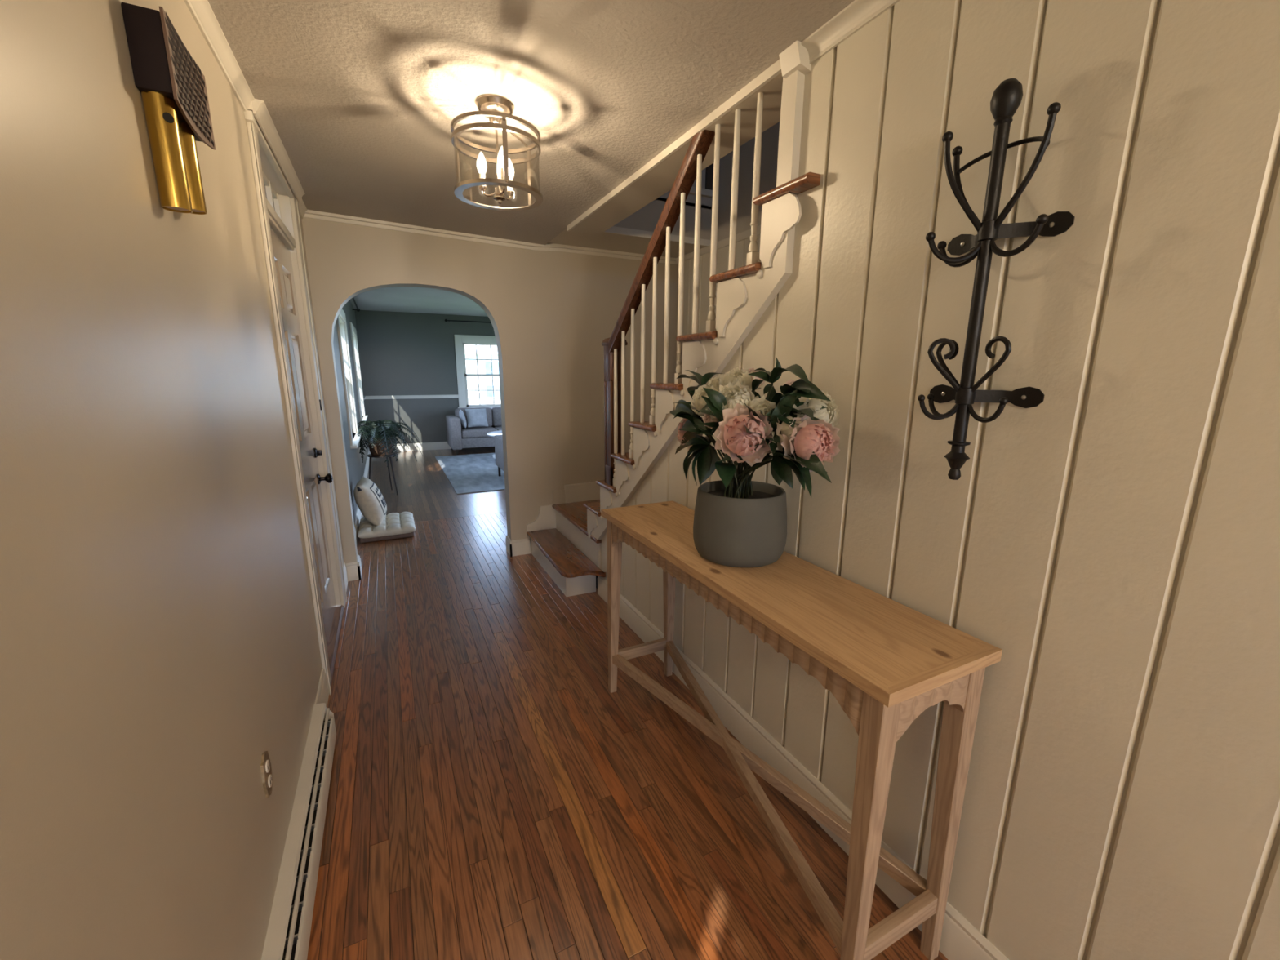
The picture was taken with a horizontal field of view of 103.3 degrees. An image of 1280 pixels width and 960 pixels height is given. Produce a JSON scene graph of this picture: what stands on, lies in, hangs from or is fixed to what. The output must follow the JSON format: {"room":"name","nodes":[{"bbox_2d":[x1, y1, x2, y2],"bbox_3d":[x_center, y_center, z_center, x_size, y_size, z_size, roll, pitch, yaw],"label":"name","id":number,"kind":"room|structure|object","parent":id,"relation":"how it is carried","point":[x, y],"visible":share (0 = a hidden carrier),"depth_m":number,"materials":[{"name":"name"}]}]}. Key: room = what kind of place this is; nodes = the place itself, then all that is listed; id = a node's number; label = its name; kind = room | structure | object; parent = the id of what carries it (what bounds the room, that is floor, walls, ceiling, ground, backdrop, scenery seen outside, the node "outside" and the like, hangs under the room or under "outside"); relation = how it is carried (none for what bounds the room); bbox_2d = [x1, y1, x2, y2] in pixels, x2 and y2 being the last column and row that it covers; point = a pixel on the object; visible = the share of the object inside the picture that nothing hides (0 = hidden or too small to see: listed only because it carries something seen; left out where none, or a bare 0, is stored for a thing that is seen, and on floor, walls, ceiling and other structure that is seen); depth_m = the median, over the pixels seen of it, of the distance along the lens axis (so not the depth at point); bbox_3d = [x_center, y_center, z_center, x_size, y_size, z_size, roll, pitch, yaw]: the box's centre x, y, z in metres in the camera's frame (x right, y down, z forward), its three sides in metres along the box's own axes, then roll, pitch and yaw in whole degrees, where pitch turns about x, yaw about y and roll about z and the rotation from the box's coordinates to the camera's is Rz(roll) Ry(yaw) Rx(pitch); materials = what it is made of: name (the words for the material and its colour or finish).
{"room":"entrance hallway","nodes":[
{"label":"entrance hallway","id":0,"kind":"room"},
{"bbox_2d":[0,0,368,959],"bbox_3d":[-1.704,-0.395,2.471,0.147,2.600,14.390,-6,13,-26],"label":"wall","id":1,"kind":"structure","parent":0,"point":[158,633],"depth_m":0.79,"materials":[{"name":"paint"}]},
{"bbox_2d":[120,2,215,214],"bbox_3d":[-0.948,-0.718,1.050,0.063,0.338,0.248,-6,13,-26],"label":"door chime","id":2,"kind":"object","parent":1,"relation":"attached to","point":[172,87],"visible":1,"depth_m":0.97,"materials":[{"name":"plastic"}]},
{"bbox_2d":[183,0,254,111],"bbox_3d":[0.086,-0.703,-1.110,0.036,0.060,6.645,-6,13,-26],"label":"trim","id":3,"kind":"structure","parent":1,"relation":"attached to","point":[201,11],"depth_m":1.47,"materials":[{"name":"white paint"}]},
{"bbox_2d":[260,751,272,797],"bbox_3d":[-0.956,0.754,1.301,0.010,0.120,0.071,-6,13,-26],"label":"outlet plate","id":4,"kind":"object","parent":1,"relation":"attached to","point":[265,765],"visible":1,"depth_m":1.29,"materials":[{"name":"gold metal"}]},
{"bbox_2d":[265,760,270,773],"bbox_3d":[-0.953,0.733,1.297,0.003,0.029,0.030,-6,13,-26],"label":"socket","id":5,"kind":"object","parent":4,"relation":"attached to","point":[267,762],"depth_m":1.29,"materials":[{"name":"white plastic"}]},
{"bbox_2d":[267,774,272,787],"bbox_3d":[-0.953,0.776,1.307,0.003,0.029,0.030,-6,13,-26],"label":"socket","id":6,"kind":"object","parent":4,"relation":"attached to","point":[269,776],"depth_m":1.30,"materials":[{"name":"white plastic"}]},
{"bbox_2d":[244,98,304,202],"bbox_3d":[-1.610,-1.423,2.272,0.062,0.085,1.092,-6,13,-26],"label":"door frame","id":7,"kind":"structure","parent":1,"relation":"attached to","point":[260,112],"depth_m":2.07,"materials":[{"name":"white paint"}]},
{"bbox_2d":[246,117,346,694],"bbox_3d":[-1.684,-0.282,2.488,0.177,2.372,1.064,-6,13,-26],"label":"door","id":8,"kind":"structure","parent":1,"relation":"in","point":[277,204],"depth_m":2.59,"materials":[{"name":"white paint"}]},
{"bbox_2d":[261,702,336,959],"bbox_3d":[-0.803,1.152,1.133,0.067,0.145,2.060,-6,13,-26],"label":"baseboard heater","id":9,"kind":"object","parent":1,"relation":"attached to","point":[287,937],"visible":1,"depth_m":1.43,"materials":[{"name":"metal"}]},
{"bbox_2d":[297,198,306,218],"bbox_3d":[-1.942,-1.571,2.897,0.036,0.060,0.354,-6,13,-26],"label":"trim","id":10,"kind":"structure","parent":1,"relation":"attached to","point":[302,208],"depth_m":2.94,"materials":[{"name":"white paint"}]},
{"bbox_2d":[314,668,328,706],"bbox_3d":[-1.334,0.940,2.122,0.012,0.140,0.345,-6,13,-26],"label":"baseboard","id":11,"kind":"structure","parent":1,"relation":"attached to","point":[322,695],"depth_m":2.18,"materials":[{"name":"white paint"}]},
{"bbox_2d":[342,561,347,591],"bbox_3d":[-1.965,0.670,3.368,0.012,0.140,0.359,-6,13,-26],"label":"baseboard","id":12,"kind":"structure","parent":1,"relation":"attached to","point":[344,568],"depth_m":3.43,"materials":[{"name":"white paint"}]},
{"bbox_2d":[336,309,361,448],"bbox_3d":[-3.047,-1.070,5.201,0.175,1.345,1.260,-6,13,-26],"label":"window","id":13,"kind":"structure","parent":1,"relation":"in","point":[342,331],"depth_m":5.57,"materials":[{"name":"white glass"}]},
{"bbox_2d":[352,297,359,311],"bbox_3d":[-3.483,-2.240,6.057,0.101,0.052,4.020,-6,13,-26],"label":"curtain rod","id":14,"kind":"object","parent":1,"relation":"attached to","point":[357,309],"visible":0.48,"depth_m":7.37,"materials":[{"name":"black metal"}]},
{"bbox_2d":[349,321,368,425],"bbox_3d":[-4.137,-1.537,7.356,0.175,1.345,1.420,-6,13,-26],"label":"window","id":15,"kind":"structure","parent":1,"relation":"in","point":[353,331],"depth_m":7.78,"materials":[{"name":"white paint"}]},
{"bbox_2d":[354,448,370,544],"bbox_3d":[-3.429,0.034,6.305,0.016,0.140,6.045,-6,13,-26],"label":"baseboard","id":16,"kind":"structure","parent":1,"relation":"attached to","point":[358,514],"depth_m":4.83,"materials":[{"name":"white paint"}]},
{"bbox_2d":[350,286,488,316],"bbox_3d":[-1.369,-2.569,6.858,4.905,0.175,6.175,-6,13,-26],"label":"ceiling","id":17,"kind":"structure","parent":0,"point":[397,299],"depth_m":7.44,"materials":[{"name":"paint"}]},
{"bbox_2d":[355,310,495,444],"bbox_3d":[-2.716,-1.957,9.759,4.645,2.600,0.130,-6,13,-26],"label":"wall","id":18,"kind":"structure","parent":0,"point":[401,353],"depth_m":9.02,"materials":[{"name":"grey paint"}]},
{"bbox_2d":[364,394,458,399],"bbox_3d":[-4.070,-1.489,9.085,1.550,0.061,0.028,-6,13,-26],"label":"trim","id":19,"kind":"structure","parent":18,"relation":"attached to","point":[448,396],"depth_m":9.06,"materials":[{"name":"white paint"}]},
{"bbox_2d":[393,441,451,452],"bbox_3d":[-2.691,-0.741,9.953,4.645,0.140,0.014,-6,13,-26],"label":"baseboard","id":20,"kind":"structure","parent":18,"relation":"attached to","point":[439,445],"depth_m":9.32,"materials":[{"name":"white paint"}]},
{"bbox_2d":[444,319,491,323],"bbox_3d":[-2.773,-2.918,9.395,1.603,0.048,0.093,-6,13,-26],"label":"curtain rod","id":21,"kind":"object","parent":18,"relation":"attached to","point":[446,320],"visible":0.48,"depth_m":9.18,"materials":[{"name":"black metal"}]},
{"bbox_2d":[453,334,500,408],"bbox_3d":[-2.812,-2.051,9.656,1.340,1.335,0.170,-6,13,-26],"label":"window","id":22,"kind":"structure","parent":18,"relation":"in","point":[460,340],"depth_m":9.44,"materials":[{"name":"white paint"}]},
{"bbox_2d":[302,217,678,563],"bbox_3d":[-0.881,-0.672,3.911,2.762,2.550,0.141,-6,13,-26],"label":"wall","id":23,"kind":"structure","parent":0,"point":[550,313],"depth_m":3.82,"materials":[{"name":"paint"}]},
{"bbox_2d":[345,561,360,581],"bbox_3d":[-2.005,0.640,3.538,0.092,0.128,0.014,-6,13,-26],"label":"baseboard","id":24,"kind":"structure","parent":23,"relation":"attached to","point":[353,571],"depth_m":3.53,"materials":[{"name":"white paint"}]},
{"bbox_2d":[356,555,362,578],"bbox_3d":[-2.005,0.622,3.623,0.014,0.128,0.169,-6,13,-26],"label":"baseboard","id":25,"kind":"structure","parent":23,"relation":"attached to","point":[358,556],"depth_m":3.60,"materials":[{"name":"white paint"}]},
{"bbox_2d":[333,286,507,549],"bbox_3d":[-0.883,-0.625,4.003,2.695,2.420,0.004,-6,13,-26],"label":"archway","id":26,"kind":"object","parent":23,"relation":"in","point":[394,286],"visible":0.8,"depth_m":3.72,"materials":[{"name":"grey paint"}]},
{"bbox_2d":[303,209,677,264],"bbox_3d":[-0.860,-1.696,3.606,2.612,0.088,0.024,-6,13,-26],"label":"trim","id":27,"kind":"structure","parent":23,"relation":"attached to","point":[322,215],"depth_m":3.46,"materials":[{"name":"white paint"}]},
{"bbox_2d":[505,535,512,556],"bbox_3d":[-1.056,0.529,4.082,0.014,0.128,0.169,-6,13,-26],"label":"baseboard","id":28,"kind":"structure","parent":23,"relation":"attached to","point":[508,548],"depth_m":4.06,"materials":[{"name":"white paint"}]},
{"bbox_2d":[509,504,555,556],"bbox_3d":[-0.852,0.403,4.070,0.391,0.382,0.014,-6,13,-26],"label":"baseboard","id":29,"kind":"structure","parent":23,"relation":"attached to","point":[546,518],"depth_m":4.07,"materials":[{"name":"white paint"}]},
{"bbox_2d":[552,489,564,504],"bbox_3d":[-0.658,0.150,4.115,0.100,0.140,0.012,-6,13,-26],"label":"baseboard","id":30,"kind":"structure","parent":23,"relation":"attached to","point":[558,495],"depth_m":4.10,"materials":[{"name":"paint"}]},
{"bbox_2d":[564,481,599,502],"bbox_3d":[-0.157,0.083,4.349,1.015,0.180,0.020,-6,13,-26],"label":"baseboard","id":31,"kind":"structure","parent":23,"relation":"attached to","point":[584,491],"depth_m":4.18,"materials":[{"name":"white paint"}]},
{"bbox_2d":[208,0,854,244],"bbox_3d":[0.378,-0.979,-0.207,1.592,0.215,8.074,-6,13,-26],"label":"ceiling","id":32,"kind":"structure","parent":0,"point":[362,98],"depth_m":1.65,"materials":[{"name":"paint"}]},
{"bbox_2d":[450,93,542,210],"bbox_3d":[-0.509,-1.164,1.812,0.310,0.326,0.315,-6,13,-26],"label":"ceiling lamp","id":33,"kind":"object","parent":32,"relation":"attached to","point":[498,108],"visible":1,"depth_m":1.76,"materials":[{"name":"silver metal"}]},
{"bbox_2d":[306,446,947,959],"bbox_3d":[0.374,0.706,3.743,4.800,0.060,14.360,-6,13,-26],"label":"floor","id":34,"kind":"structure","parent":0,"point":[491,797],"depth_m":1.77,"materials":[{"name":"brown wood"}]},
{"bbox_2d":[367,452,398,495],"bbox_3d":[-3.052,-0.072,6.011,0.344,0.476,0.336,-6,13,-26],"label":"plant stand","id":35,"kind":"object","parent":34,"relation":"on","point":[370,455],"visible":0.57,"depth_m":5.92,"materials":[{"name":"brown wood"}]},
{"bbox_2d":[365,435,395,455],"bbox_3d":[-3.029,-0.406,5.936,0.300,0.208,0.300,-6,13,-26],"label":"pot","id":36,"kind":"object","parent":35,"relation":"on","point":[375,450],"visible":0.42,"depth_m":5.83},
{"bbox_2d":[356,419,422,466],"bbox_3d":[-2.932,-0.432,5.960,0.659,0.537,0.818,-6,13,-26],"label":"potted fern","id":37,"kind":"object","parent":36,"relation":"in","point":[381,431],"visible":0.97,"depth_m":5.80,"materials":[{"name":"green plant"}]},
{"bbox_2d":[357,511,415,542],"bbox_3d":[-2.294,0.412,4.601,0.454,0.124,0.560,-6,13,-26],"label":"floor cushion","id":38,"kind":"object","parent":34,"relation":"on","point":[394,525],"visible":0.87,"depth_m":4.42,"materials":[{"name":"white fabric"}]},
{"bbox_2d":[353,476,386,525],"bbox_3d":[-2.401,0.202,4.524,0.245,0.416,0.434,-6,13,-26],"label":"printed pillow","id":39,"kind":"object","parent":38,"relation":"on","point":[368,497],"visible":0.97,"depth_m":4.38,"materials":[{"name":"beige fabric"}]},
{"bbox_2d":[374,487,386,507],"bbox_3d":[-2.323,0.150,4.546,0.066,0.172,0.204,-5,13,-22],"label":"print","id":40,"kind":"object","parent":39,"relation":"attached to","point":[378,493],"depth_m":4.49},
{"bbox_2d":[435,453,505,493],"bbox_3d":[-1.689,-0.226,7.874,2.545,0.012,2.940,-6,13,-26],"label":"area rug","id":41,"kind":"object","parent":34,"relation":"on","point":[472,473],"visible":0.44,"depth_m":7.24,"materials":[{"name":"carpet"}]},
{"bbox_2d":[486,430,502,458],"bbox_3d":[-1.988,-0.541,8.226,0.940,0.451,0.940,-6,13,-26],"label":"coffee table","id":42,"kind":"object","parent":41,"relation":"on","point":[495,433],"visible":0.12,"depth_m":8.05,"materials":[{"name":"white paint"}]},
{"bbox_2d":[493,435,504,475],"bbox_3d":[-1.488,-0.408,6.818,0.780,0.786,0.740,-6,13,-26],"label":"armchair","id":43,"kind":"object","parent":41,"relation":"on","point":[498,438],"visible":0.19,"depth_m":6.73,"materials":[{"name":"grey fabric"}]},
{"bbox_2d":[445,406,502,455],"bbox_3d":[-2.410,-0.967,9.489,2.205,0.780,0.810,-6,13,-26],"label":"sofa","id":44,"kind":"object","parent":34,"relation":"on","point":[459,437],"visible":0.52,"depth_m":8.92,"materials":[{"name":"grey fabric"}]},
{"bbox_2d":[458,409,466,427],"bbox_3d":[-3.140,-1.084,8.986,0.116,0.323,0.300,-4,13,-18],"label":"throw pillow","id":45,"kind":"object","parent":44,"relation":"on","point":[462,417],"visible":0.98,"depth_m":8.87,"materials":[{"name":"fabric"}]},
{"bbox_2d":[456,407,492,427],"bbox_3d":[-3.042,-1.149,9.318,0.619,0.360,0.160,-6,13,-26],"label":"cushion","id":46,"kind":"object","parent":44,"relation":"on","point":[489,411],"depth_m":9.31,"materials":[{"name":"grey fabric"}]},
{"bbox_2d":[465,408,488,426],"bbox_3d":[-2.929,-1.119,9.108,0.368,0.315,0.174,-6,13,-26],"label":"throw pillow","id":47,"kind":"object","parent":44,"relation":"on","point":[475,417],"visible":1,"depth_m":9.06,"materials":[{"name":"fabric"}]},
{"bbox_2d":[461,426,497,438],"bbox_3d":[-2.906,-0.856,9.097,0.619,0.140,0.500,-6,13,-26],"label":"seat cushion","id":48,"kind":"object","parent":44,"relation":"on","point":[468,432],"depth_m":8.89,"materials":[{"name":"grey fabric"}]},
{"bbox_2d":[491,406,502,426],"bbox_3d":[-2.482,-1.204,9.590,0.619,0.360,0.160,-6,13,-26],"label":"cushion","id":49,"kind":"object","parent":44,"relation":"on","point":[495,411],"depth_m":9.42,"materials":[{"name":"grey fabric"}]},
{"bbox_2d":[493,426,502,431],"bbox_3d":[-2.346,-0.910,9.368,0.619,0.140,0.500,-6,13,-26],"label":"seat cushion","id":50,"kind":"object","parent":44,"relation":"on","point":[498,428],"depth_m":9.18,"materials":[{"name":"grey fabric"}]},
{"bbox_2d":[526,70,820,596],"bbox_3d":[0.668,-0.708,2.114,1.342,3.390,4.335,-6,13,-26],"label":"staircase","id":51,"kind":"structure","parent":34,"relation":"on","point":[570,553],"depth_m":2.10,"materials":[{"name":"white paint"}]},
{"bbox_2d":[600,501,1002,959],"bbox_3d":[0.303,0.666,1.723,0.355,0.860,1.418,-6,13,-26],"label":"console table","id":52,"kind":"object","parent":34,"relation":"on","point":[885,661],"visible":0.84,"depth_m":1.21,"materials":[{"name":"brown wood"}]},
{"bbox_2d":[693,480,786,567],"bbox_3d":[0.321,0.134,1.632,0.297,0.218,0.297,-6,13,-26],"label":"planter","id":53,"kind":"object","parent":52,"relation":"on","point":[751,531],"visible":0.9,"depth_m":1.51,"materials":[{"name":"grey ceramic"}]},
{"bbox_2d":[670,357,840,498],"bbox_3d":[0.323,-0.142,1.517,0.356,0.435,0.750,-6,13,-26],"label":"bouquet","id":54,"kind":"object","parent":53,"relation":"on","point":[748,427],"visible":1,"depth_m":1.38,"materials":[{"name":"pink plant"}]},
{"bbox_2d":[547,72,782,257],"bbox_3d":[0.378,-1.637,2.778,1.122,0.313,2.594,-6,13,-26],"label":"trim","id":55,"kind":"structure","parent":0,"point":[636,207],"depth_m":2.70,"materials":[{"name":"paint"}]},
{"bbox_2d":[655,168,713,209],"bbox_3d":[0.080,-3.067,3.303,0.950,2.300,0.120,-6,13,-26],"label":"wall","id":56,"kind":"structure","parent":0,"point":[706,202],"depth_m":3.62,"materials":[{"name":"paint"}]},
{"bbox_2d":[688,186,712,197],"bbox_3d":[0.294,-2.045,3.550,0.530,0.040,0.024,-6,13,-26],"label":"trim","id":57,"kind":"structure","parent":56,"relation":"attached to","point":[704,192],"depth_m":3.62,"materials":[{"name":"white paint"}]},
{"bbox_2d":[705,163,713,190],"bbox_3d":[0.497,-2.515,3.554,0.050,0.880,0.020,-6,13,-26],"label":"trim","id":58,"kind":"structure","parent":56,"relation":"attached to","point":[709,170],"depth_m":3.62,"materials":[{"name":"black"}]},
{"bbox_2d":[675,121,779,366],"bbox_3d":[1.444,-1.463,2.054,0.130,4.900,4.874,-6,13,-26],"label":"wall","id":59,"kind":"structure","parent":0,"point":[770,137],"depth_m":3.50,"materials":[{"name":"paint"}]},
{"bbox_2d":[603,226,711,246],"bbox_3d":[0.101,-1.704,3.533,0.950,0.042,0.012,-6,13,-26],"label":"trim","id":60,"kind":"structure","parent":59,"relation":"attached to","point":[617,230],"depth_m":3.49,"materials":[{"name":"white paint"}]},
{"bbox_2d":[675,225,760,263],"bbox_3d":[0.936,-1.531,2.913,0.022,0.043,2.854,-6,13,-26],"label":"trim","id":61,"kind":"structure","parent":59,"relation":"attached to","point":[746,234],"depth_m":3.59,"materials":[{"name":"white paint"}]},
{"bbox_2d":[600,0,1279,959],"bbox_3d":[1.363,0.281,0.025,0.100,2.335,7.130,-6,13,-26],"label":"wall","id":62,"kind":"structure","parent":0,"point":[1116,535],"depth_m":0.98,"materials":[{"name":"beige paint"}]},
{"bbox_2d":[566,59,782,231],"bbox_3d":[-0.018,-1.401,2.339,0.013,0.032,1.977,-6,13,-26],"label":"trim","id":63,"kind":"structure","parent":62,"relation":"attached to","point":[775,69],"depth_m":1.90,"materials":[{"name":"white paint"}]},
{"bbox_2d":[778,40,811,78],"bbox_3d":[0.441,-1.196,1.446,0.060,0.070,0.073,-6,13,-26],"label":"trim","id":64,"kind":"structure","parent":62,"relation":"attached to","point":[795,57],"depth_m":1.43,"materials":[{"name":"white paint"}]},
{"bbox_2d":[597,576,1008,959],"bbox_3d":[1.305,1.362,0.228,0.016,0.137,7.125,-6,13,-26],"label":"baseboard","id":65,"kind":"structure","parent":62,"relation":"attached to","point":[959,940],"depth_m":1.75,"materials":[{"name":"white paint"}]},
{"bbox_2d":[801,0,900,64],"bbox_3d":[1.676,-0.680,-0.976,0.041,0.053,5.462,-6,13,-26],"label":"trim","id":66,"kind":"structure","parent":62,"relation":"attached to","point":[858,14],"depth_m":1.30,"materials":[{"name":"white paint"}]},
{"bbox_2d":[917,78,1075,479],"bbox_3d":[0.677,-0.375,1.025,0.146,0.769,0.236,-6,13,-26],"label":"coat rack","id":67,"kind":"object","parent":62,"relation":"attached to","point":[1006,98],"visible":1,"depth_m":1.01,"materials":[{"name":"black metal"}]},
{"label":"outside","id":68,"kind":"structure","parent":0,"visible":0},
{"bbox_3d":[-6.660,-1.022,13.531,80.000,0.150,90.000,-6,13,-26],"label":"ground","id":69,"kind":"structure","parent":68,"visible":0},
{"bbox_2d":[464,344,500,404],"bbox_3d":[-5.729,-3.793,19.109,11.600,2.950,6.600,-6,13,-26],"label":"house","id":70,"kind":"structure","parent":69,"relation":"on","point":[482,351],"depth_m":16.17,"materials":[{"name":"white"}]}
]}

